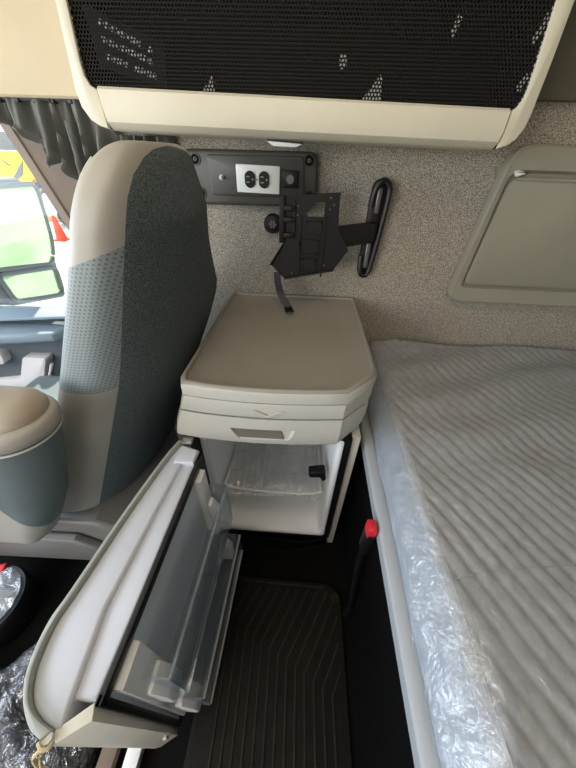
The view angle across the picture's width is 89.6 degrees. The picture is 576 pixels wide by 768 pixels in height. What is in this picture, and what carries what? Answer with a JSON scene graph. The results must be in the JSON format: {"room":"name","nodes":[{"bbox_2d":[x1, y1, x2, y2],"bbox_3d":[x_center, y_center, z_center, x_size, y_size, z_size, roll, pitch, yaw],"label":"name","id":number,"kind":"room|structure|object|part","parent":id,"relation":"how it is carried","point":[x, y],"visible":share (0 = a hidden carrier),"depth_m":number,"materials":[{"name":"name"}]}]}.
{"room":"vehicle interior","nodes":[
{"label":"vehicle interior","id":0,"kind":"room"},
{"bbox_2d":[0,513,363,767],"bbox_3d":[-0.369,0.933,0.698,2.830,0.050,2.140,3,38,2],"label":"floor","id":1,"kind":"structure","parent":0,"point":[56,577],"depth_m":0.99,"materials":[{"name":"black carpet"}]},
{"bbox_2d":[0,563,42,648],"bbox_3d":[-0.881,0.665,0.864,0.204,0.138,0.204,3,38,2],"label":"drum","id":2,"kind":"object","parent":1,"relation":"on","point":[21,594],"visible":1,"depth_m":0.87,"materials":[{"name":"black plastic"}]},
{"bbox_2d":[0,644,98,767],"bbox_3d":[-0.746,0.833,0.643,0.570,0.151,0.535,3,38,2],"label":"plastic wrap","id":3,"kind":"object","parent":1,"relation":"on","point":[18,743],"visible":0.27,"depth_m":0.67,"materials":[{"name":"clear plastic"}]},
{"bbox_2d":[0,140,216,559],"bbox_3d":[-0.605,0.040,0.819,0.852,1.130,0.653,3,38,2],"label":"passenger seat","id":4,"kind":"object","parent":1,"relation":"on","point":[77,446],"visible":0.98,"depth_m":0.53,"materials":[{"name":"fabric"}]},
{"bbox_3d":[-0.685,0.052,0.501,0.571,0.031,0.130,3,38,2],"label":"armrest","id":5,"kind":"part","parent":4,"relation":"part of","materials":[{"name":"beige plastic"}]},
{"bbox_3d":[-0.496,0.196,0.601,0.168,0.315,0.124,3,38,2],"label":"armrest","id":6,"kind":"part","parent":4,"relation":"part of","materials":[{"name":"grey plastic"}]},
{"bbox_2d":[25,375,59,399],"bbox_3d":[-0.782,0.153,1.031,0.500,0.140,0.460,3,38,2],"label":"cushion","id":7,"kind":"object","parent":4,"relation":"on","point":[47,384],"depth_m":1.10,"materials":[{"name":"fabric"}]},
{"bbox_3d":[-0.709,0.335,1.131,0.560,0.275,0.540,3,38,2],"label":"seat","id":8,"kind":"part","parent":4,"relation":"part of","materials":[{"name":"grey fabric"}]},
{"bbox_2d":[96,747,144,767],"bbox_3d":[-0.406,0.984,0.568,0.094,0.030,0.530,3,38,2],"label":"track","id":9,"kind":"object","parent":1,"relation":"on","point":[108,758],"visible":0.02,"depth_m":0.68,"materials":[{"name":"white plastic"}]},
{"bbox_3d":[-0.434,0.982,0.569,0.037,0.030,0.530,3,38,2],"label":"slide rail","id":10,"kind":"part","parent":9,"relation":"part of","materials":[{"name":"brown metal"}]},
{"bbox_3d":[-0.377,0.995,0.556,0.034,0.030,0.500,3,38,2],"label":"slide rail","id":11,"kind":"part","parent":9,"relation":"part of","materials":[{"name":"white plastic"}]},
{"bbox_2d":[183,575,351,767],"bbox_3d":[-0.052,0.968,0.618,0.401,0.013,0.968,3,38,2],"label":"floor mat","id":12,"kind":"object","parent":1,"relation":"on","point":[280,697],"visible":1,"depth_m":0.79,"materials":[{"name":"black rubber"}]},
{"bbox_2d":[175,292,376,542],"bbox_3d":[-0.043,0.161,1.019,0.487,0.781,0.520,3,38,2],"label":"base cabinet","id":13,"kind":"object","parent":1,"relation":"on","point":[264,373],"visible":0.91,"depth_m":0.67,"materials":[{"name":"grey plastic"}]},
{"bbox_2d":[23,432,352,748],"bbox_3d":[-0.095,0.362,0.859,0.494,0.542,0.912,3,38,2],"label":"refrigerator","id":14,"kind":"object","parent":13,"relation":"in","point":[114,664],"visible":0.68,"depth_m":0.56,"materials":[{"name":"white plastic"}]},
{"bbox_2d":[31,741,53,767],"bbox_3d":[-0.311,0.540,0.402,0.019,0.258,0.076,32,47,32],"label":"tie","id":15,"kind":"object","parent":14,"relation":"hanging from","point":[41,749],"visible":1,"depth_m":0.34,"materials":[{"name":"beige plastic"}]},
{"bbox_3d":[-0.316,0.482,0.686,0.076,0.526,0.460,3,38,2],"label":"door","id":16,"kind":"part","parent":14,"relation":"part of","materials":[{"name":"white plastic"}]},
{"bbox_3d":[-0.276,0.622,0.515,0.055,0.520,0.017,-19,43,-24],"label":"door","id":17,"kind":"part","parent":14,"relation":"part of","materials":[{"name":"beige plastic"}]},
{"bbox_3d":[-0.235,0.490,0.684,0.004,0.460,0.375,5,38,3],"label":"panel","id":18,"kind":"part","parent":14,"relation":"part of","materials":[{"name":"plastic"}]},
{"bbox_3d":[-0.165,0.608,0.784,0.007,0.113,0.340,5,38,3],"label":"bin rail","id":19,"kind":"part","parent":14,"relation":"part of","materials":[{"name":"clear plastic"}]},
{"bbox_2d":[224,442,321,494],"bbox_3d":[-0.040,0.241,1.042,0.317,0.009,0.329,3,38,2],"label":"wire shelf","id":20,"kind":"object","parent":14,"relation":"attached to","point":[228,464],"depth_m":0.98,"materials":[{"name":"clear plastic"}]},
{"bbox_3d":[-0.027,-0.043,0.859,0.467,0.093,0.514,3,38,2],"label":"drawer","id":21,"kind":"part","parent":13,"relation":"part of","materials":[{"name":"grey plastic"}]},
{"bbox_2d":[181,292,376,404],"bbox_3d":[-0.003,-0.131,0.788,0.427,0.033,0.517,3,38,2],"label":"countertop","id":22,"kind":"structure","parent":13,"relation":"on","point":[255,350],"depth_m":0.70,"materials":[{"name":"grey plastic"}]},
{"bbox_2d":[240,536,325,551],"bbox_3d":[-0.031,0.591,1.075,0.348,0.031,0.054,3,38,2],"label":"cable","id":23,"kind":"object","parent":1,"relation":"on","point":[241,537],"visible":0.94,"depth_m":1.07,"materials":[{"name":"black plastic"}]},
{"bbox_2d":[341,409,441,767],"bbox_3d":[0.593,0.659,0.607,0.865,0.547,1.705,3,38,2],"label":"bed base","id":24,"kind":"object","parent":1,"relation":"on","point":[396,729],"visible":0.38,"depth_m":0.62,"materials":[{"name":"black"}]},
{"bbox_2d":[343,519,377,617],"bbox_3d":[0.175,0.513,0.766,0.027,0.536,0.055,-15,42,-21],"label":"seat belt buckle","id":25,"kind":"object","parent":24,"relation":"hanging from","point":[369,533],"visible":1,"depth_m":0.67,"materials":[{"name":"black plastic"}]},
{"bbox_2d":[367,339,575,767],"bbox_3d":[0.614,0.402,0.416,0.862,0.093,1.680,3,38,2],"label":"mattress","id":26,"kind":"object","parent":24,"relation":"on","point":[475,446],"visible":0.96,"depth_m":0.54,"materials":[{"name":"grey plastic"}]},
{"bbox_2d":[115,101,575,408],"bbox_3d":[0.292,-0.364,0.942,1.610,1.720,0.040,3,38,2],"label":"wall","id":27,"kind":"structure","parent":0,"point":[438,198],"depth_m":0.88,"materials":[{"name":"fabric"}]},
{"bbox_2d":[0,0,78,99],"bbox_3d":[-1.056,-0.899,0.375,1.270,0.712,0.480,3,38,2],"label":"overhead cabinet","id":28,"kind":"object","parent":27,"relation":"attached to","point":[34,61],"depth_m":0.61,"materials":[{"name":"beige plastic"}]},
{"bbox_2d":[1,97,79,102],"bbox_3d":[-1.063,-0.706,0.700,1.260,0.018,0.018,3,38,2],"label":"trim","id":29,"kind":"structure","parent":27,"relation":"attached to","point":[2,98],"depth_m":0.69,"materials":[{"name":"grey plastic"}]},
{"bbox_2d":[0,123,114,228],"bbox_3d":[-0.614,-0.349,1.011,0.335,0.960,0.052,3,38,2],"label":"trim","id":30,"kind":"structure","parent":27,"relation":"attached to","point":[59,188],"depth_m":0.81,"materials":[{"name":"beige plastic"}]},
{"bbox_2d":[0,97,175,179],"bbox_3d":[-0.497,-0.554,0.762,0.438,0.297,0.065,3,38,2],"label":"curtain","id":31,"kind":"object","parent":27,"relation":"hanging from","point":[66,134],"visible":0.45,"depth_m":0.72,"materials":[{"name":"grey fabric"}]},
{"bbox_2d":[186,148,317,205],"bbox_3d":[-0.097,-0.544,0.771,0.351,0.124,0.047,3,38,2],"label":"panel","id":32,"kind":"object","parent":27,"relation":"attached to","point":[226,176],"visible":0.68,"depth_m":0.75,"materials":[{"name":"grey plastic"}]},
{"bbox_2d":[190,152,199,165],"bbox_3d":[-0.239,-0.580,0.748,0.027,0.027,0.003,3,38,2],"label":"screw","id":33,"kind":"object","parent":32,"relation":"on","point":[195,156],"depth_m":0.75,"materials":[{"name":"grey metal"}]},
{"bbox_2d":[245,171,254,187],"bbox_3d":[-0.099,-0.534,0.757,0.027,0.037,0.004,3,38,2],"label":"receptacle","id":34,"kind":"object","parent":32,"relation":"attached to","point":[249,175],"depth_m":0.76,"materials":[{"name":"black plastic"}]},
{"bbox_2d":[236,164,279,193],"bbox_3d":[-0.078,-0.536,0.760,0.114,0.062,0.008,3,38,2],"label":"outlet plate","id":35,"kind":"object","parent":32,"relation":"attached to","point":[250,178],"depth_m":0.76,"materials":[{"name":"white plastic"}]},
{"bbox_2d":[259,171,268,187],"bbox_3d":[-0.062,-0.532,0.756,0.027,0.037,0.004,3,38,2],"label":"receptacle","id":36,"kind":"object","parent":32,"relation":"attached to","point":[263,175],"depth_m":0.75,"materials":[{"name":"black plastic"}]},
{"bbox_2d":[282,170,298,187],"bbox_3d":[0.006,-0.534,0.756,0.042,0.037,0.013,3,38,2],"label":"socket","id":37,"kind":"object","parent":32,"relation":"attached to","point":[290,178],"depth_m":0.75,"materials":[{"name":"grey plastic"}]},
{"bbox_2d":[304,154,314,166],"bbox_3d":[0.054,-0.567,0.736,0.027,0.027,0.003,3,38,2],"label":"screw","id":38,"kind":"object","parent":32,"relation":"on","point":[309,159],"depth_m":0.74,"materials":[{"name":"grey metal"}]},
{"bbox_2d":[264,213,278,233],"bbox_3d":[-0.045,-0.467,0.845,0.052,0.052,0.022,3,38,2],"label":"knob","id":39,"kind":"object","parent":27,"relation":"attached to","point":[271,221],"visible":0.92,"depth_m":0.84,"materials":[{"name":"black plastic"}]},
{"bbox_2d":[55,0,573,150],"bbox_3d":[0.034,-0.762,0.512,0.910,0.537,0.161,3,38,2],"label":"storage unit","id":40,"kind":"object","parent":27,"relation":"attached to","point":[278,78],"visible":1,"depth_m":0.57,"materials":[{"name":"beige plastic"}]},
{"bbox_3d":[-0.391,-0.796,0.520,0.058,0.517,0.155,3,38,2],"label":"frame","id":41,"kind":"part","parent":40,"relation":"part of","materials":[{"name":"beige plastic"}]},
{"bbox_2d":[81,3,167,88],"bbox_3d":[-0.304,-0.641,0.553,0.140,0.107,0.003,3,38,2],"label":"printed card","id":42,"kind":"object","parent":40,"relation":"on","point":[81,3],"visible":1,"depth_m":0.56,"materials":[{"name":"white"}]},
{"bbox_2d":[204,76,214,90],"bbox_3d":[-0.162,-0.597,0.578,0.030,0.025,0.001,3,38,2],"label":"paper scrap","id":43,"kind":"object","parent":40,"relation":"on","point":[211,76],"visible":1,"depth_m":0.58,"materials":[{"name":"white paper"}]},
{"bbox_3d":[0.032,-0.746,0.441,0.865,0.475,0.001,3,38,2],"label":"net panel","id":44,"kind":"part","parent":40,"relation":"part of","materials":[{"name":"black fabric"}]},
{"bbox_2d":[339,54,346,68],"bbox_3d":[0.104,-0.609,0.548,0.016,0.022,0.001,3,38,2],"label":"paper scrap","id":45,"kind":"object","parent":40,"relation":"in","point":[341,54],"visible":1,"depth_m":0.55,"materials":[{"name":"white paper"}]},
{"bbox_2d":[363,75,381,99],"bbox_3d":[0.166,-0.580,0.567,0.040,0.040,0.001,3,38,2],"label":"paper scrap","id":46,"kind":"object","parent":40,"relation":"on","point":[380,75],"visible":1,"depth_m":0.57,"materials":[{"name":"white paper"}]},
{"bbox_2d":[451,15,461,36],"bbox_3d":[0.298,-0.634,0.515,0.016,0.028,0.001,3,38,2],"label":"paper scrap","id":47,"kind":"object","parent":40,"relation":"in","point":[455,25],"visible":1,"depth_m":0.51,"materials":[{"name":"white paper"}]},
{"bbox_2d":[516,73,527,91],"bbox_3d":[0.446,-0.573,0.552,0.017,0.029,0.001,3,38,2],"label":"paper scrap","id":48,"kind":"object","parent":40,"relation":"in","point":[526,73],"visible":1,"depth_m":0.55,"materials":[{"name":"white paper"}]},
{"bbox_3d":[0.468,-0.743,0.500,0.041,0.528,0.155,3,38,2],"label":"frame","id":49,"kind":"part","parent":40,"relation":"part of","materials":[{"name":"beige plastic"}]},
{"bbox_2d":[532,13,548,43],"bbox_3d":[0.445,-0.626,0.511,0.018,0.037,0.001,3,38,2],"label":"paper scrap","id":50,"kind":"object","parent":40,"relation":"in","point":[547,13],"visible":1,"depth_m":0.51,"materials":[{"name":"white paper"}]},
{"bbox_2d":[270,177,392,311],"bbox_3d":[0.116,-0.378,0.807,0.333,0.326,0.083,-11,40,-15],"label":"mounting bracket","id":51,"kind":"object","parent":27,"relation":"attached to","point":[311,245],"visible":1,"depth_m":0.78,"materials":[{"name":"black plastic"}]},
{"bbox_3d":[0.058,-0.385,0.773,0.213,0.215,0.022,3,38,2],"label":"mounting plate","id":52,"kind":"part","parent":51,"relation":"part of","materials":[{"name":"black metal"}]},
{"bbox_3d":[0.180,-0.416,0.806,0.146,0.060,0.040,-12,40,-17],"label":"swing arm","id":53,"kind":"part","parent":51,"relation":"part of","materials":[{"name":"black metal"}]},
{"bbox_3d":[0.244,-0.445,0.840,0.048,0.246,0.024,3,38,2],"label":"wall rail","id":54,"kind":"part","parent":51,"relation":"part of","materials":[{"name":"black plastic"}]},
{"bbox_2d":[446,144,575,306],"bbox_3d":[0.805,-0.412,0.816,0.575,0.395,0.036,3,38,2],"label":"hatch","id":55,"kind":"object","parent":27,"relation":"attached to","point":[520,248],"visible":1,"depth_m":0.82,"materials":[{"name":"grey plastic"}]},
{"bbox_3d":[0.806,-0.409,0.817,0.506,0.272,0.018,3,38,2],"label":"hatch lid","id":56,"kind":"part","parent":55,"relation":"part of","materials":[{"name":"grey plastic"}]},
{"bbox_2d":[537,0,575,102],"bbox_3d":[0.807,-0.813,0.514,0.610,0.458,0.022,3,38,2],"label":"trim","id":57,"kind":"structure","parent":27,"relation":"attached to","point":[559,85],"depth_m":0.62,"materials":[{"name":"beige plastic"}]},
{"bbox_3d":[-1.088,-0.017,1.385,1.250,0.650,0.030,3,38,2],"label":"wall","id":58,"kind":"structure","parent":0,"visible":0},
{"bbox_2d":[0,177,64,305],"bbox_3d":[-1.181,-0.540,1.260,0.194,0.687,0.399,3,38,2],"label":"mirror","id":59,"kind":"object","parent":58,"relation":"attached to","point":[29,273],"visible":0.98,"depth_m":1.23,"materials":[{"name":"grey mirror"}]},
{"bbox_3d":[-1.116,-0.624,1.192,0.058,0.318,0.364,3,38,2],"label":"glass","id":60,"kind":"part","parent":59,"relation":"part of","materials":[{"name":"green mirror"}]},
{"bbox_3d":[-1.147,-0.450,1.321,0.005,0.174,0.292,3,38,2],"label":"convex glass","id":61,"kind":"part","parent":59,"relation":"part of","materials":[{"name":"green mirror"}]},
{"bbox_2d":[0,306,65,386],"bbox_3d":[-1.272,-0.004,1.268,0.890,0.666,0.190,3,38,2],"label":"door","id":62,"kind":"structure","parent":58,"relation":"in","point":[31,345],"depth_m":1.19,"materials":[{"name":"plastic"}]},
{"bbox_3d":[-1.274,-0.123,1.213,0.216,0.060,0.050,3,38,2],"label":"release handle","id":63,"kind":"part","parent":62,"relation":"part of","materials":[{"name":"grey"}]},
{"bbox_3d":[-1.179,-0.057,1.270,0.370,0.190,0.060,3,38,2],"label":"pull handle","id":64,"kind":"part","parent":62,"relation":"part of","materials":[{"name":"grey plastic"}]},
{"bbox_3d":[-1.271,-0.009,1.327,0.890,0.600,0.090,3,38,2],"label":"panel","id":65,"kind":"part","parent":62,"relation":"part of","materials":[{"name":"plastic"}]},
{"bbox_3d":[-1.243,-0.255,1.103,0.830,0.067,0.135,3,38,2],"label":"window sill","id":66,"kind":"part","parent":62,"relation":"part of","materials":[{"name":"blue plastic"}]},
{"bbox_3d":[-1.019,-0.026,1.239,0.105,0.156,0.012,3,38,2],"label":"lever rod","id":67,"kind":"part","parent":62,"relation":"part of","materials":[{"name":"grey"}]},
{"label":"outside","id":68,"kind":"structure","parent":0,"visible":0},
{"bbox_2d":[0,221,69,306],"bbox_3d":[-9.484,-4.782,9.666,100.000,0.200,100.000,3,38,2],"label":"ground","id":69,"kind":"structure","parent":68,"point":[61,255],"depth_m":7.55,"materials":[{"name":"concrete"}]},
{"bbox_2d":[0,126,16,150],"bbox_3d":[-20.872,-15.518,19.804,9.500,3.450,2.120,3,38,2],"label":"van","id":70,"kind":"object","parent":69,"relation":"on","point":[6,144],"visible":0.02,"depth_m":18.48,"materials":[{"name":"white paint"}]},
{"bbox_2d":[0,151,43,195],"bbox_3d":[-11.333,-10.136,13.391,6.900,3.420,2.250,3,38,2],"label":"truck","id":71,"kind":"object","parent":69,"relation":"on","point":[12,164],"visible":0.13,"depth_m":12.64,"materials":[{"name":"yellow paint"}]},
{"bbox_2d":[0,151,36,183],"bbox_3d":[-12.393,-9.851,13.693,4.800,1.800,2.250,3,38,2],"label":"hood","id":72,"kind":"object","parent":71,"relation":"attached to","point":[12,164],"depth_m":12.62,"materials":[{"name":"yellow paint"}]},
{"bbox_2d":[42,193,64,224],"bbox_3d":[-6.957,-7.083,11.197,4.300,1.650,1.670,3,38,2],"label":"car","id":73,"kind":"object","parent":69,"relation":"on","point":[49,208],"visible":0.07,"depth_m":10.79,"materials":[{"name":"white paint"}]},
{"bbox_2d":[51,215,69,240],"bbox_3d":[-7.405,-5.022,9.328,0.400,0.710,0.400,3,38,2],"label":"traffic cone","id":74,"kind":"object","parent":69,"relation":"on","point":[60,234],"visible":0.84,"depth_m":9.32,"materials":[{"name":"orange plastic"}]}
]}

